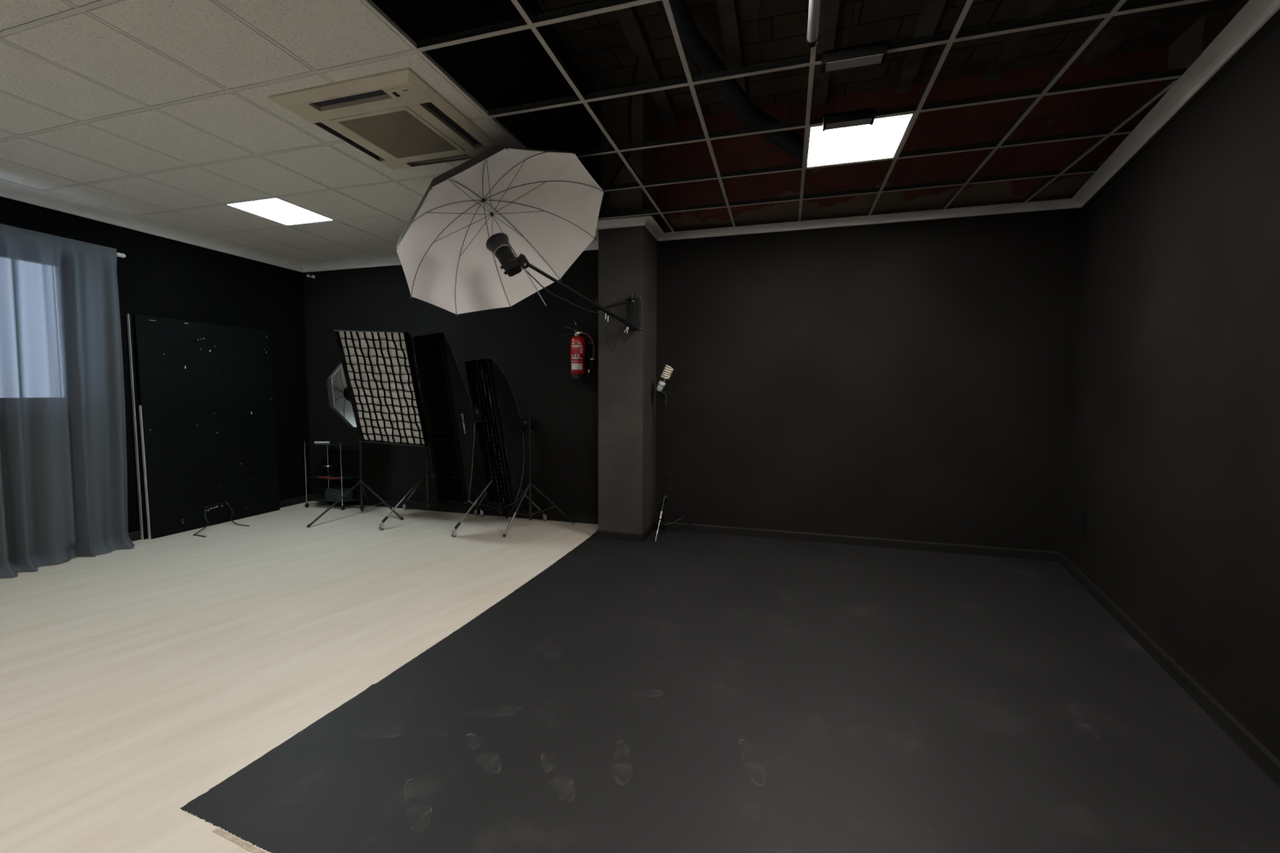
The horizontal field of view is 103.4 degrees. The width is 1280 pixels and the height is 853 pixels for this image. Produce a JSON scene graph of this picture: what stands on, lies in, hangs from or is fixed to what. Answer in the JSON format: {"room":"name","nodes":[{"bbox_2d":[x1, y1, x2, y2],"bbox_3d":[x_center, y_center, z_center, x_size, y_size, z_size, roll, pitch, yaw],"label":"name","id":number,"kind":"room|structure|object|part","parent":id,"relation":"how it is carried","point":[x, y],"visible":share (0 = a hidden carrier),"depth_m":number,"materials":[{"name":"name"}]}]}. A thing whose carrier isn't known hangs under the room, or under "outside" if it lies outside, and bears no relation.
{"room":"studio","nodes":[
{"label":"studio","id":0,"kind":"room"},
{"bbox_2d":[0,195,311,533],"bbox_3d":[-5.616,-0.279,2.465,0.200,3.052,8.640,1,4,16],"label":"wall","id":1,"kind":"structure","parent":0,"point":[158,277],"depth_m":5.43,"materials":[{"name":"black paint"}]},
{"bbox_2d":[116,252,125,257],"bbox_3d":[-5.176,-1.472,3.247,0.159,0.038,2.929,1,4,16],"label":"curtain rod","id":2,"kind":"object","parent":1,"relation":"attached to","point":[119,255],"visible":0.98,"depth_m":4.59,"materials":[{"name":"white metal"}]},
{"bbox_2d":[0,223,134,578],"bbox_3d":[-5.049,-0.163,3.312,0.247,2.708,2.761,1,4,16],"label":"curtain","id":3,"kind":"object","parent":2,"relation":"hanging from","point":[64,468],"visible":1,"depth_m":4.20,"materials":[{"name":"grey fabric"}]},
{"bbox_2d":[128,494,311,541],"bbox_3d":[-5.520,1.204,2.532,0.016,0.085,8.640,1,4,16],"label":"baseboard","id":4,"kind":"structure","parent":1,"relation":"attached to","point":[135,535],"depth_m":6.33,"materials":[{"name":"black paint"}]},
{"bbox_2d":[0,178,598,272],"bbox_3d":[-3.480,-1.705,1.759,4.227,0.090,8.640,1,4,16],"label":"trim","id":5,"kind":"structure","parent":1,"relation":"attached to","point":[8,189],"depth_m":5.10,"materials":[{"name":"white paint"}]},
{"bbox_2d":[0,0,599,261],"bbox_3d":[-3.454,-1.764,1.748,4.280,0.031,8.640,1,4,16],"label":"ceiling","id":6,"kind":"structure","parent":0,"point":[201,35],"depth_m":2.96,"materials":[{"name":"tile"}]},
{"bbox_2d":[225,197,333,225],"bbox_3d":[-3.235,-1.956,4.571,0.574,0.045,0.574,1,4,16],"label":"ceiling light panel","id":7,"kind":"object","parent":6,"relation":"attached to","point":[274,209],"visible":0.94,"depth_m":4.55,"materials":[{"name":"grey plastic"}]},
{"bbox_2d":[267,66,498,169],"bbox_3d":[-1.464,-1.806,3.081,0.920,0.040,0.920,1,4,16],"label":"air conditioner","id":8,"kind":"object","parent":6,"relation":"attached to","point":[395,116],"visible":0.97,"depth_m":2.92,"materials":[{"name":"beige plastic"}]},
{"bbox_3d":[-1.473,-1.803,3.119,0.531,0.030,0.531,1,4,16],"label":"grille panel","id":9,"kind":"part","parent":8,"relation":"part of","materials":[{"name":"beige plastic"}]},
{"bbox_3d":[-1.244,-1.761,2.664,0.135,0.003,0.085,1,4,16],"label":"receiver plate","id":10,"kind":"part","parent":8,"relation":"part of","materials":[{"name":"beige plastic"}]},
{"bbox_2d":[371,0,600,214],"bbox_3d":[-1.468,-2.365,1.149,0.060,1.268,8.660,1,4,16],"label":"wall","id":11,"kind":"structure","parent":0,"point":[513,68],"depth_m":3.27,"materials":[{"name":"black"}]},
{"bbox_2d":[598,225,657,533],"bbox_3d":[-0.119,-0.422,5.113,0.451,3.052,0.510,1,4,16],"label":"wall column","id":12,"kind":"structure","parent":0,"point":[627,255],"depth_m":4.89,"materials":[{"name":"grey paint"}]},
{"bbox_2d":[528,262,641,330],"bbox_3d":[-0.435,-1.041,4.212,0.127,0.330,1.426,3,5,34],"label":"boom arm","id":13,"kind":"object","parent":12,"relation":"attached to","point":[633,320],"visible":0.99,"depth_m":4.68,"materials":[{"name":"black metal"}]},
{"bbox_2d":[485,232,529,276],"bbox_3d":[-0.933,-1.211,3.579,0.318,0.300,0.177,1,4,16],"label":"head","id":14,"kind":"object","parent":13,"relation":"attached to","point":[498,244],"visible":1,"depth_m":3.53},
{"bbox_2d":[395,145,605,316],"bbox_3d":[-0.928,-1.335,3.594,1.264,0.991,1.569,1,4,16],"label":"umbrella","id":15,"kind":"object","parent":14,"relation":"attached to","point":[547,203],"visible":1,"depth_m":3.78,"materials":[{"name":"white fabric"}]},
{"bbox_2d":[526,271,635,342],"bbox_3d":[-0.432,-0.945,4.163,0.034,0.410,1.425,3,4,32],"label":"power cable","id":16,"kind":"object","parent":13,"relation":"hanging from","point":[531,275],"visible":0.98,"depth_m":4.04,"materials":[{"name":"black rubber"}]},
{"bbox_2d":[601,312,619,351],"bbox_3d":[-0.257,-0.827,4.449,0.198,0.320,0.080,-3,5,-39],"label":"cable coil","id":17,"kind":"object","parent":13,"relation":"hanging from","point":[603,318],"visible":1,"depth_m":4.45,"materials":[{"name":"black rubber"}]},
{"bbox_2d":[604,313,628,333],"bbox_3d":[-0.214,-0.917,4.512,0.043,0.136,0.358,3,5,34],"label":"cable tie","id":18,"kind":"object","parent":13,"relation":"attached to","point":[627,328],"visible":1,"depth_m":4.38,"materials":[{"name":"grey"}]},
{"bbox_3d":[-0.057,-1.063,4.741,0.133,0.310,0.090,1,4,16],"label":"wall plate","id":19,"kind":"part","parent":13,"relation":"part of","materials":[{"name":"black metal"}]},
{"bbox_2d":[595,529,643,542],"bbox_3d":[-0.199,1.074,4.958,0.483,0.085,0.016,1,4,16],"label":"baseboard","id":20,"kind":"structure","parent":12,"relation":"attached to","point":[600,534],"depth_m":4.95,"materials":[{"name":"black paint"}]},
{"bbox_2d":[642,520,656,542],"bbox_3d":[0.098,1.063,5.146,0.016,0.085,0.510,1,4,16],"label":"baseboard","id":21,"kind":"structure","parent":12,"relation":"attached to","point":[651,528],"depth_m":5.11,"materials":[{"name":"black paint"}]},
{"bbox_2d":[600,93,656,221],"bbox_3d":[-0.103,-2.519,4.989,0.411,1.148,0.520,1,4,16],"label":"wall column","id":22,"kind":"structure","parent":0,"point":[614,111],"depth_m":4.75,"materials":[{"name":"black paint"}]},
{"bbox_2d":[0,501,1279,852],"bbox_3d":[-0.969,1.414,1.268,9.870,0.122,9.100,1,4,16],"label":"floor","id":23,"kind":"structure","parent":0,"point":[700,692],"depth_m":2.35,"materials":[{"name":"black paint"}]},
{"bbox_2d":[126,313,263,539],"bbox_3d":[-4.638,-0.023,5.456,0.043,2.160,1.314,1,4,16],"label":"board","id":24,"kind":"object","parent":23,"relation":"on","point":[139,458],"visible":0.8,"depth_m":4.84,"materials":[{"name":"paint"}]},
{"bbox_2d":[132,314,279,539],"bbox_3d":[-4.587,-0.021,5.465,0.070,2.155,1.309,1,4,16],"label":"board","id":25,"kind":"object","parent":23,"relation":"on","point":[206,390],"visible":1,"depth_m":5.35,"materials":[{"name":"paint"}]},
{"bbox_2d":[192,502,248,537],"bbox_3d":[-4.407,0.958,5.274,0.415,0.230,0.521,1,4,16],"label":"stand","id":26,"kind":"object","parent":23,"relation":"on","point":[224,502],"visible":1,"depth_m":5.36,"materials":[{"name":"black metal"}]},
{"bbox_2d":[212,827,266,852],"bbox_3d":[-1.250,1.330,1.604,0.321,0.001,0.018,2,4,21],"label":"tape","id":27,"kind":"object","parent":23,"relation":"on","point":[237,841],"visible":1,"depth_m":1.62,"materials":[{"name":"beige plastic"}]},
{"bbox_2d":[303,439,364,510],"bbox_3d":[-3.803,0.592,6.302,0.642,0.829,0.331,1,4,16],"label":"trolley","id":28,"kind":"object","parent":23,"relation":"on","point":[322,498],"visible":0.68,"depth_m":6.25,"materials":[{"name":"silver metal"}]},
{"bbox_3d":[-4.132,0.566,6.252,0.013,0.775,0.013,1,4,16],"label":"post","id":29,"kind":"part","parent":28,"relation":"part of","materials":[{"name":"silver metal"}]},
{"bbox_2d":[314,441,329,444],"bbox_3d":[-3.930,0.199,6.254,0.171,0.026,0.027,0,4,-5],"label":"paper roll","id":30,"kind":"object","parent":28,"relation":"on","point":[315,442],"visible":1,"depth_m":6.25,"materials":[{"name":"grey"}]},
{"bbox_3d":[-4.008,0.551,6.502,0.013,0.775,0.013,1,4,16],"label":"post","id":31,"kind":"part","parent":28,"relation":"part of","materials":[{"name":"silver metal"}]},
{"bbox_2d":[321,464,335,476],"bbox_3d":[-3.896,0.549,6.329,0.163,0.156,0.164,1,4,16],"label":"dish","id":32,"kind":"object","parent":28,"relation":"on","point":[326,465],"visible":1,"depth_m":6.31,"materials":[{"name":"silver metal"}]},
{"bbox_3d":[-3.896,0.482,6.324,0.163,0.022,0.164,1,4,16],"label":"dish","id":33,"kind":"part","parent":32,"relation":"part of","materials":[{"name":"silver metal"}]},
{"bbox_2d":[306,442,359,445],"bbox_3d":[-3.801,0.216,6.278,0.605,0.006,0.275,1,4,16],"label":"shelf","id":34,"kind":"object","parent":28,"relation":"attached to","point":[331,443],"depth_m":6.20,"materials":[{"name":"clear glass"}]},
{"bbox_2d":[306,474,359,479],"bbox_3d":[-3.804,0.632,6.305,0.605,0.006,0.275,1,4,16],"label":"shelf","id":35,"kind":"object","parent":28,"relation":"attached to","point":[335,477],"depth_m":6.29,"materials":[{"name":"clear glass"}]},
{"bbox_2d":[307,496,360,502],"bbox_3d":[-3.805,0.905,6.323,0.605,0.006,0.275,1,4,16],"label":"shelf","id":36,"kind":"object","parent":28,"relation":"attached to","point":[322,498],"depth_m":6.26,"materials":[{"name":"clear glass"}]},
{"bbox_2d":[324,484,352,501],"bbox_3d":[-3.771,0.811,6.306,0.290,0.181,0.188,2,4,24],"label":"tool case","id":37,"kind":"object","parent":28,"relation":"on","point":[332,493],"visible":0.99,"depth_m":6.26,"materials":[{"name":"grey plastic"}]},
{"bbox_3d":[-3.770,0.794,6.317,0.263,0.044,0.141,2,4,24],"label":"lid","id":38,"kind":"part","parent":37,"relation":"part of","materials":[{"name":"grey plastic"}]},
{"bbox_3d":[-3.614,0.578,6.125,0.013,0.775,0.013,1,4,16],"label":"post","id":39,"kind":"part","parent":28,"relation":"part of","materials":[{"name":"silver metal"}]},
{"bbox_2d":[306,439,404,527],"bbox_3d":[-3.063,0.296,5.779,0.829,1.502,1.050,1,4,6],"label":"stand","id":40,"kind":"object","parent":23,"relation":"on","point":[361,482],"visible":0.99,"depth_m":5.91,"materials":[{"name":"black metal"}]},
{"bbox_2d":[343,386,351,401],"bbox_3d":[-3.314,-0.349,5.845,0.129,0.268,0.196,1,4,16],"label":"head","id":41,"kind":"object","parent":40,"relation":"attached to","point":[346,394],"visible":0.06,"depth_m":5.77},
{"bbox_2d":[326,362,356,427],"bbox_3d":[-3.282,-0.391,5.831,0.287,0.779,0.782,1,4,16],"label":"octagonal softbox","id":42,"kind":"object","parent":41,"relation":"attached to","point":[336,382],"visible":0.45,"depth_m":5.75,"materials":[{"name":"silver fabric"}]},
{"bbox_2d":[378,446,484,530],"bbox_3d":[-2.469,0.271,5.586,1.133,1.580,0.873,1,4,16],"label":"stand","id":43,"kind":"object","parent":23,"relation":"on","point":[427,474],"visible":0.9,"depth_m":5.71,"materials":[{"name":"black metal"}]},
{"bbox_3d":[-2.673,0.974,5.301,0.030,0.065,0.071,3,4,31],"label":"leg","id":44,"kind":"part","parent":43,"relation":"part of","materials":[{"name":"black plastic"}]},
{"bbox_3d":[-2.487,0.658,5.593,0.086,0.230,0.265,1,4,16],"label":"leg","id":45,"kind":"part","parent":43,"relation":"part of","materials":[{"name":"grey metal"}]},
{"bbox_2d":[415,367,419,384],"bbox_3d":[-2.504,-0.563,5.635,0.168,0.199,0.237,1,4,16],"label":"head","id":46,"kind":"object","parent":43,"relation":"attached to","point":[415,367],"visible":0.14,"depth_m":5.63},
{"bbox_2d":[333,328,429,447],"bbox_3d":[-2.615,-0.383,5.271,0.874,1.205,0.633,1,4,16],"label":"softbox","id":47,"kind":"object","parent":46,"relation":"attached to","point":[379,366],"visible":0.99,"depth_m":5.19,"materials":[{"name":"black fabric"}]},
{"bbox_3d":[-2.537,0.640,5.850,0.311,0.230,0.022,4,5,42],"label":"leg","id":48,"kind":"part","parent":43,"relation":"part of","materials":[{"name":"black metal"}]},
{"bbox_2d":[451,480,546,537],"bbox_3d":[-1.608,0.480,5.367,0.926,1.200,0.899,1,4,16],"label":"stand","id":49,"kind":"object","parent":23,"relation":"on","point":[454,534],"visible":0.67,"depth_m":5.34,"materials":[{"name":"black metal"}]},
{"bbox_3d":[-1.824,0.991,5.055,0.030,0.070,0.070,4,5,42],"label":"leg","id":50,"kind":"part","parent":49,"relation":"part of","materials":[{"name":"black plastic"}]},
{"bbox_3d":[-1.592,0.630,5.288,0.022,0.263,0.262,4,5,42],"label":"leg","id":51,"kind":"part","parent":49,"relation":"part of","materials":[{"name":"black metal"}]},
{"bbox_2d":[463,357,524,505],"bbox_3d":[-1.468,0.059,5.299,0.402,1.519,0.577,4,5,43],"label":"softbox","id":52,"kind":"object","parent":49,"relation":"attached to","point":[500,437],"visible":0.97,"depth_m":5.23,"materials":[{"name":"black fabric"}]},
{"bbox_2d":[473,404,485,422],"bbox_3d":[-1.656,-0.141,5.196,0.164,0.187,0.228,2,4,28],"label":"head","id":53,"kind":"object","parent":52,"relation":"attached to","point":[479,411],"visible":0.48,"depth_m":5.17},
{"bbox_2d":[412,332,476,503],"bbox_3d":[-1.822,-0.066,4.867,0.546,1.623,0.397,-3,5,-45],"label":"softbox","id":54,"kind":"object","parent":53,"relation":"attached to","point":[450,415],"visible":1,"depth_m":4.80,"materials":[{"name":"black fabric"}]},
{"bbox_2d":[472,360,507,501],"bbox_3d":[-1.532,0.058,5.236,0.413,1.493,0.218,3,4,33],"label":"diffuser","id":55,"kind":"object","parent":52,"relation":"attached to","point":[491,393],"depth_m":5.19,"materials":[{"name":"black fabric"}]},
{"bbox_2d":[502,415,575,537],"bbox_3d":[-1.216,0.486,5.328,0.846,1.201,0.732,1,4,16],"label":"stand","id":56,"kind":"object","parent":23,"relation":"on","point":[530,485],"visible":1,"depth_m":5.38,"materials":[{"name":"black metal"}]},
{"bbox_2d":[521,414,535,431],"bbox_3d":[-1.259,-0.035,5.615,0.163,0.189,0.230,3,4,33],"label":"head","id":57,"kind":"object","parent":56,"relation":"attached to","point":[526,420],"visible":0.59,"depth_m":5.60},
{"bbox_3d":[-1.151,0.424,5.356,0.039,0.041,0.098,-2,5,-35],"label":"knob","id":58,"kind":"part","parent":56,"relation":"part of","materials":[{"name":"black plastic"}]},
{"bbox_2d":[654,400,697,542],"bbox_3d":[0.323,0.404,5.005,0.454,1.418,0.487,1,4,16],"label":"stand","id":59,"kind":"object","parent":23,"relation":"on","point":[664,497],"visible":1,"depth_m":5.10,"materials":[{"name":"black metal"}]},
{"bbox_3d":[0.209,0.901,5.238,0.017,0.380,0.194,-1,4,-22],"label":"leg","id":60,"kind":"part","parent":59,"relation":"part of","materials":[{"name":"silver metal"}]},
{"bbox_3d":[0.220,0.822,5.026,0.017,0.197,0.156,2,4,20],"label":"leg","id":61,"kind":"part","parent":59,"relation":"part of","materials":[{"name":"silver metal"}]},
{"bbox_2d":[656,364,673,408],"bbox_3d":[0.250,-0.390,5.008,0.177,0.434,0.116,3,4,33],"label":"bulb","id":62,"kind":"object","parent":59,"relation":"on","point":[668,369],"visible":1,"depth_m":4.99,"materials":[{"name":"white glass"}]},
{"bbox_2d":[657,391,668,400],"bbox_3d":[0.231,-0.317,5.039,0.109,0.116,0.047,-1,4,-16],"label":"socket","id":63,"kind":"object","parent":62,"relation":"attached to","point":[665,396],"depth_m":5.03,"materials":[{"name":"black plastic"}]},
{"bbox_3d":[0.272,0.516,5.078,0.039,0.041,0.098,-2,5,-35],"label":"knob","id":64,"kind":"part","parent":59,"relation":"part of","materials":[{"name":"black plastic"}]},
{"bbox_3d":[0.434,0.908,5.155,0.319,0.384,0.017,0,4,-9],"label":"leg","id":65,"kind":"part","parent":59,"relation":"part of","materials":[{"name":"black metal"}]},
{"bbox_2d":[302,46,1168,551],"bbox_3d":[0.233,-1.087,5.350,9.920,4.350,0.220,1,4,16],"label":"wall","id":66,"kind":"structure","parent":0,"point":[906,380],"depth_m":4.80,"materials":[{"name":"black paint"}]},
{"bbox_2d":[306,274,315,278],"bbox_3d":[-4.154,-1.900,6.404,0.121,0.056,0.076,1,4,16],"label":"wall hook","id":67,"kind":"object","parent":66,"relation":"attached to","point":[307,275],"visible":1,"depth_m":6.38,"materials":[{"name":"grey plastic"}]},
{"bbox_2d":[311,494,598,524],"bbox_3d":[-2.307,0.988,6.090,4.227,0.085,0.016,1,4,16],"label":"baseboard","id":68,"kind":"structure","parent":66,"relation":"attached to","point":[410,505],"depth_m":6.00,"materials":[{"name":"black paint"}]},
{"bbox_2d":[562,326,595,379],"bbox_3d":[-0.656,-0.790,5.418,0.349,0.566,0.158,0,4,-10],"label":"fire extinguisher","id":69,"kind":"object","parent":66,"relation":"attached to","point":[577,343],"visible":1,"depth_m":5.36,"materials":[{"name":"red metal"}]},
{"bbox_2d":[572,347,582,362],"bbox_3d":[-0.668,-0.754,5.351,0.108,0.148,0.021,0,4,2],"label":"print","id":70,"kind":"object","parent":69,"relation":"on","point":[576,352],"depth_m":5.35,"materials":[{"name":"red"}]},
{"bbox_2d":[614,6,678,127],"bbox_3d":[-0.869,-2.798,0.949,0.120,0.070,8.660,1,4,16],"label":"beam","id":71,"kind":"structure","parent":66,"relation":"attached to","point":[628,19],"depth_m":4.07,"materials":[{"name":"concrete"}]},
{"bbox_2d":[662,0,735,226],"bbox_3d":[-0.264,-1.688,0.794,0.024,0.039,8.560,1,4,16],"label":"trim","id":72,"kind":"structure","parent":66,"relation":"attached to","point":[667,5],"depth_m":2.71,"materials":[{"name":"grey paint"}]},
{"bbox_2d":[657,0,804,161],"bbox_3d":[0.441,-2.586,3.393,0.545,0.457,3.545,3,5,35],"label":"duct","id":73,"kind":"object","parent":66,"relation":"attached to","point":[696,48],"visible":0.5,"depth_m":3.92,"materials":[{"name":"black metal"}]},
{"bbox_2d":[715,0,747,95],"bbox_3d":[-0.197,-2.782,0.757,0.120,0.070,8.660,1,4,16],"label":"beam","id":74,"kind":"structure","parent":66,"relation":"attached to","point":[726,9],"depth_m":3.81,"materials":[{"name":"concrete"}]},
{"bbox_2d":[798,45,816,221],"bbox_3d":[0.312,-1.673,0.629,0.024,0.039,8.560,1,4,16],"label":"trim","id":75,"kind":"structure","parent":66,"relation":"attached to","point":[812,58],"depth_m":2.97,"materials":[{"name":"grey paint"}]},
{"bbox_2d":[812,0,839,106],"bbox_3d":[0.476,-2.765,0.564,0.120,0.070,8.660,1,4,16],"label":"trim","id":76,"kind":"structure","parent":66,"relation":"attached to","point":[829,8],"depth_m":3.86,"materials":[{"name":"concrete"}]},
{"bbox_2d":[655,520,1061,561],"bbox_3d":[1.905,1.090,4.885,3.635,0.085,0.016,1,4,16],"label":"baseboard","id":77,"kind":"structure","parent":66,"relation":"attached to","point":[1030,554],"depth_m":4.79,"materials":[{"name":"black paint"}]},
{"bbox_2d":[894,0,946,94],"bbox_3d":[1.149,-2.749,0.372,0.120,0.070,8.660,1,4,16],"label":"beam","id":78,"kind":"structure","parent":66,"relation":"attached to","point":[931,11],"depth_m":3.95,"materials":[{"name":"concrete"}]},
{"bbox_2d":[983,0,1053,81],"bbox_3d":[1.822,-2.733,0.179,0.120,0.070,8.660,1,4,16],"label":"beam","id":79,"kind":"structure","parent":66,"relation":"attached to","point":[1014,42],"depth_m":3.90,"materials":[{"name":"concrete"}]},
{"bbox_2d":[1081,0,1151,67],"bbox_3d":[2.495,-2.716,-0.013,0.120,0.070,8.660,1,4,16],"label":"beam","id":80,"kind":"structure","parent":66,"relation":"attached to","point":[1121,28],"depth_m":3.83,"materials":[{"name":"concrete"}]},
{"bbox_2d":[1226,0,1248,20],"bbox_3d":[3.168,-2.700,-0.205,0.120,0.070,8.660,1,4,16],"label":"trim","id":81,"kind":"structure","parent":66,"relation":"attached to","point":[1233,11],"depth_m":3.56,"materials":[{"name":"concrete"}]},
{"bbox_2d":[805,113,914,167],"bbox_3d":[1.379,-1.844,3.252,0.574,0.045,0.574,1,4,16],"label":"ceiling light panel","id":82,"kind":"object","parent":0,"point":[882,140],"visible":0.9,"depth_m":3.24,"materials":[{"name":"grey plastic"}]},
{"bbox_2d":[536,0,1239,121],"bbox_3d":[1.177,-2.865,0.461,5.500,0.150,8.860,1,4,16],"label":"ceiling slab","id":83,"kind":"structure","parent":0,"point":[598,44],"depth_m":3.93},
{"bbox_2d":[415,0,661,52],"bbox_3d":[0.573,-1.757,1.925,3.385,0.039,0.024,1,4,16],"label":"trim","id":84,"kind":"structure","parent":83,"relation":"attached to","point":[604,6],"depth_m":2.23,"materials":[{"name":"grey paint"}]},
{"bbox_2d":[511,0,674,231],"bbox_3d":[-0.841,-1.702,0.959,0.024,0.039,8.560,1,4,16],"label":"trim","id":85,"kind":"structure","parent":83,"relation":"attached to","point":[518,4],"depth_m":2.73,"materials":[{"name":"grey paint"}]},
{"bbox_2d":[1061,8,1279,759],"bbox_3d":[1.754,-0.100,0.357,0.147,3.052,8.823,2,4,27],"label":"wall","id":86,"kind":"structure","parent":0,"point":[1173,461],"depth_m":2.51,"materials":[{"name":"black paint"}]},
{"bbox_2d":[805,0,822,47],"bbox_3d":[0.538,-1.655,1.460,0.053,0.106,1.535,1,4,16],"label":"lamp","id":87,"kind":"object","parent":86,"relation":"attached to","point":[815,6],"visible":1,"depth_m":2.06,"materials":[{"name":"grey"}]},
{"bbox_2d":[487,0,1208,118],"bbox_3d":[0.794,-1.793,2.485,3.499,0.039,0.024,1,4,16],"label":"trim","id":88,"kind":"structure","parent":86,"relation":"attached to","point":[1137,6],"depth_m":2.37,"materials":[{"name":"grey paint"}]},
{"bbox_2d":[822,107,875,131],"bbox_3d":[1.201,-1.769,2.917,0.274,0.058,0.074,1,4,16],"label":"ceiling fixture","id":89,"kind":"object","parent":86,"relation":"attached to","point":[867,116],"visible":1,"depth_m":2.89,"materials":[{"name":"black metal"}]},
{"bbox_2d":[825,118,871,129],"bbox_3d":[1.201,-1.746,2.919,0.242,0.006,0.064,1,4,16],"label":"diffuser","id":90,"kind":"object","parent":89,"relation":"attached to","point":[833,123],"depth_m":2.91,"materials":[{"name":"grey plastic"}]},
{"bbox_2d":[598,165,1099,219],"bbox_3d":[1.454,-1.899,4.165,3.841,0.039,0.024,1,4,16],"label":"trim","id":91,"kind":"structure","parent":86,"relation":"attached to","point":[1087,169],"depth_m":4.07,"materials":[{"name":"grey paint"}]},
{"bbox_2d":[821,40,888,73],"bbox_3d":[1.004,-1.735,2.377,0.279,0.058,0.074,1,4,16],"label":"ceiling fixture","id":92,"kind":"object","parent":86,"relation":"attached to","point":[874,52],"visible":1,"depth_m":2.36,"materials":[{"name":"black plastic"}]},
{"bbox_2d":[825,53,883,71],"bbox_3d":[1.003,-1.712,2.379,0.247,0.006,0.064,1,4,16],"label":"diffuser","id":93,"kind":"object","parent":92,"relation":"attached to","point":[851,60],"depth_m":2.37,"materials":[{"name":"grey metal"}]},
{"bbox_2d":[600,124,1135,191],"bbox_3d":[1.234,-1.864,3.605,3.727,0.039,0.024,1,4,16],"label":"trim","id":94,"kind":"structure","parent":86,"relation":"attached to","point":[1123,130],"depth_m":3.42,"materials":[{"name":"grey paint"}]},
{"bbox_2d":[572,67,1186,157],"bbox_3d":[1.014,-1.828,3.045,3.613,0.039,0.024,1,4,16],"label":"trim","id":95,"kind":"structure","parent":86,"relation":"attached to","point":[1172,73],"depth_m":2.86,"materials":[{"name":"grey paint"}]},
{"bbox_2d":[867,0,973,215],"bbox_3d":[0.961,-1.675,0.713,0.024,0.039,8.041,1,4,16],"label":"trim","id":96,"kind":"structure","parent":86,"relation":"attached to","point":[962,13],"depth_m":2.64,"materials":[{"name":"grey paint"}]},
{"bbox_2d":[595,0,1279,241],"bbox_3d":[0.467,-1.628,0.629,4.186,0.052,8.640,1,4,16],"label":"trim","id":97,"kind":"structure","parent":86,"relation":"attached to","point":[1255,14],"depth_m":3.58,"materials":[{"name":"white paint"}]},
{"bbox_2d":[942,0,1126,208],"bbox_3d":[1.973,-1.758,2.063,0.024,0.039,4.883,1,4,16],"label":"trim","id":98,"kind":"structure","parent":86,"relation":"attached to","point":[1116,5],"depth_m":2.65,"materials":[{"name":"grey paint"}]},
{"bbox_2d":[1023,78,1177,202],"bbox_3d":[2.984,-1.841,3.408,0.024,0.039,1.715,1,4,16],"label":"trim","id":99,"kind":"structure","parent":86,"relation":"attached to","point":[1169,83],"depth_m":3.10,"materials":[{"name":"grey paint"}]},
{"bbox_2d":[1058,552,1279,788],"bbox_3d":[1.667,1.378,0.479,0.016,0.085,8.795,2,4,27],"label":"baseboard","id":100,"kind":"structure","parent":86,"relation":"attached to","point":[1251,745],"depth_m":2.43,"materials":[{"name":"black paint"}]},
{"bbox_2d":[1165,9,1231,93],"bbox_3d":[4.314,-2.417,3.809,0.390,1.148,0.360,1,4,16],"label":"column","id":101,"kind":"structure","parent":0,"point":[1184,51],"depth_m":3.73,"materials":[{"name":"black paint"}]}
]}

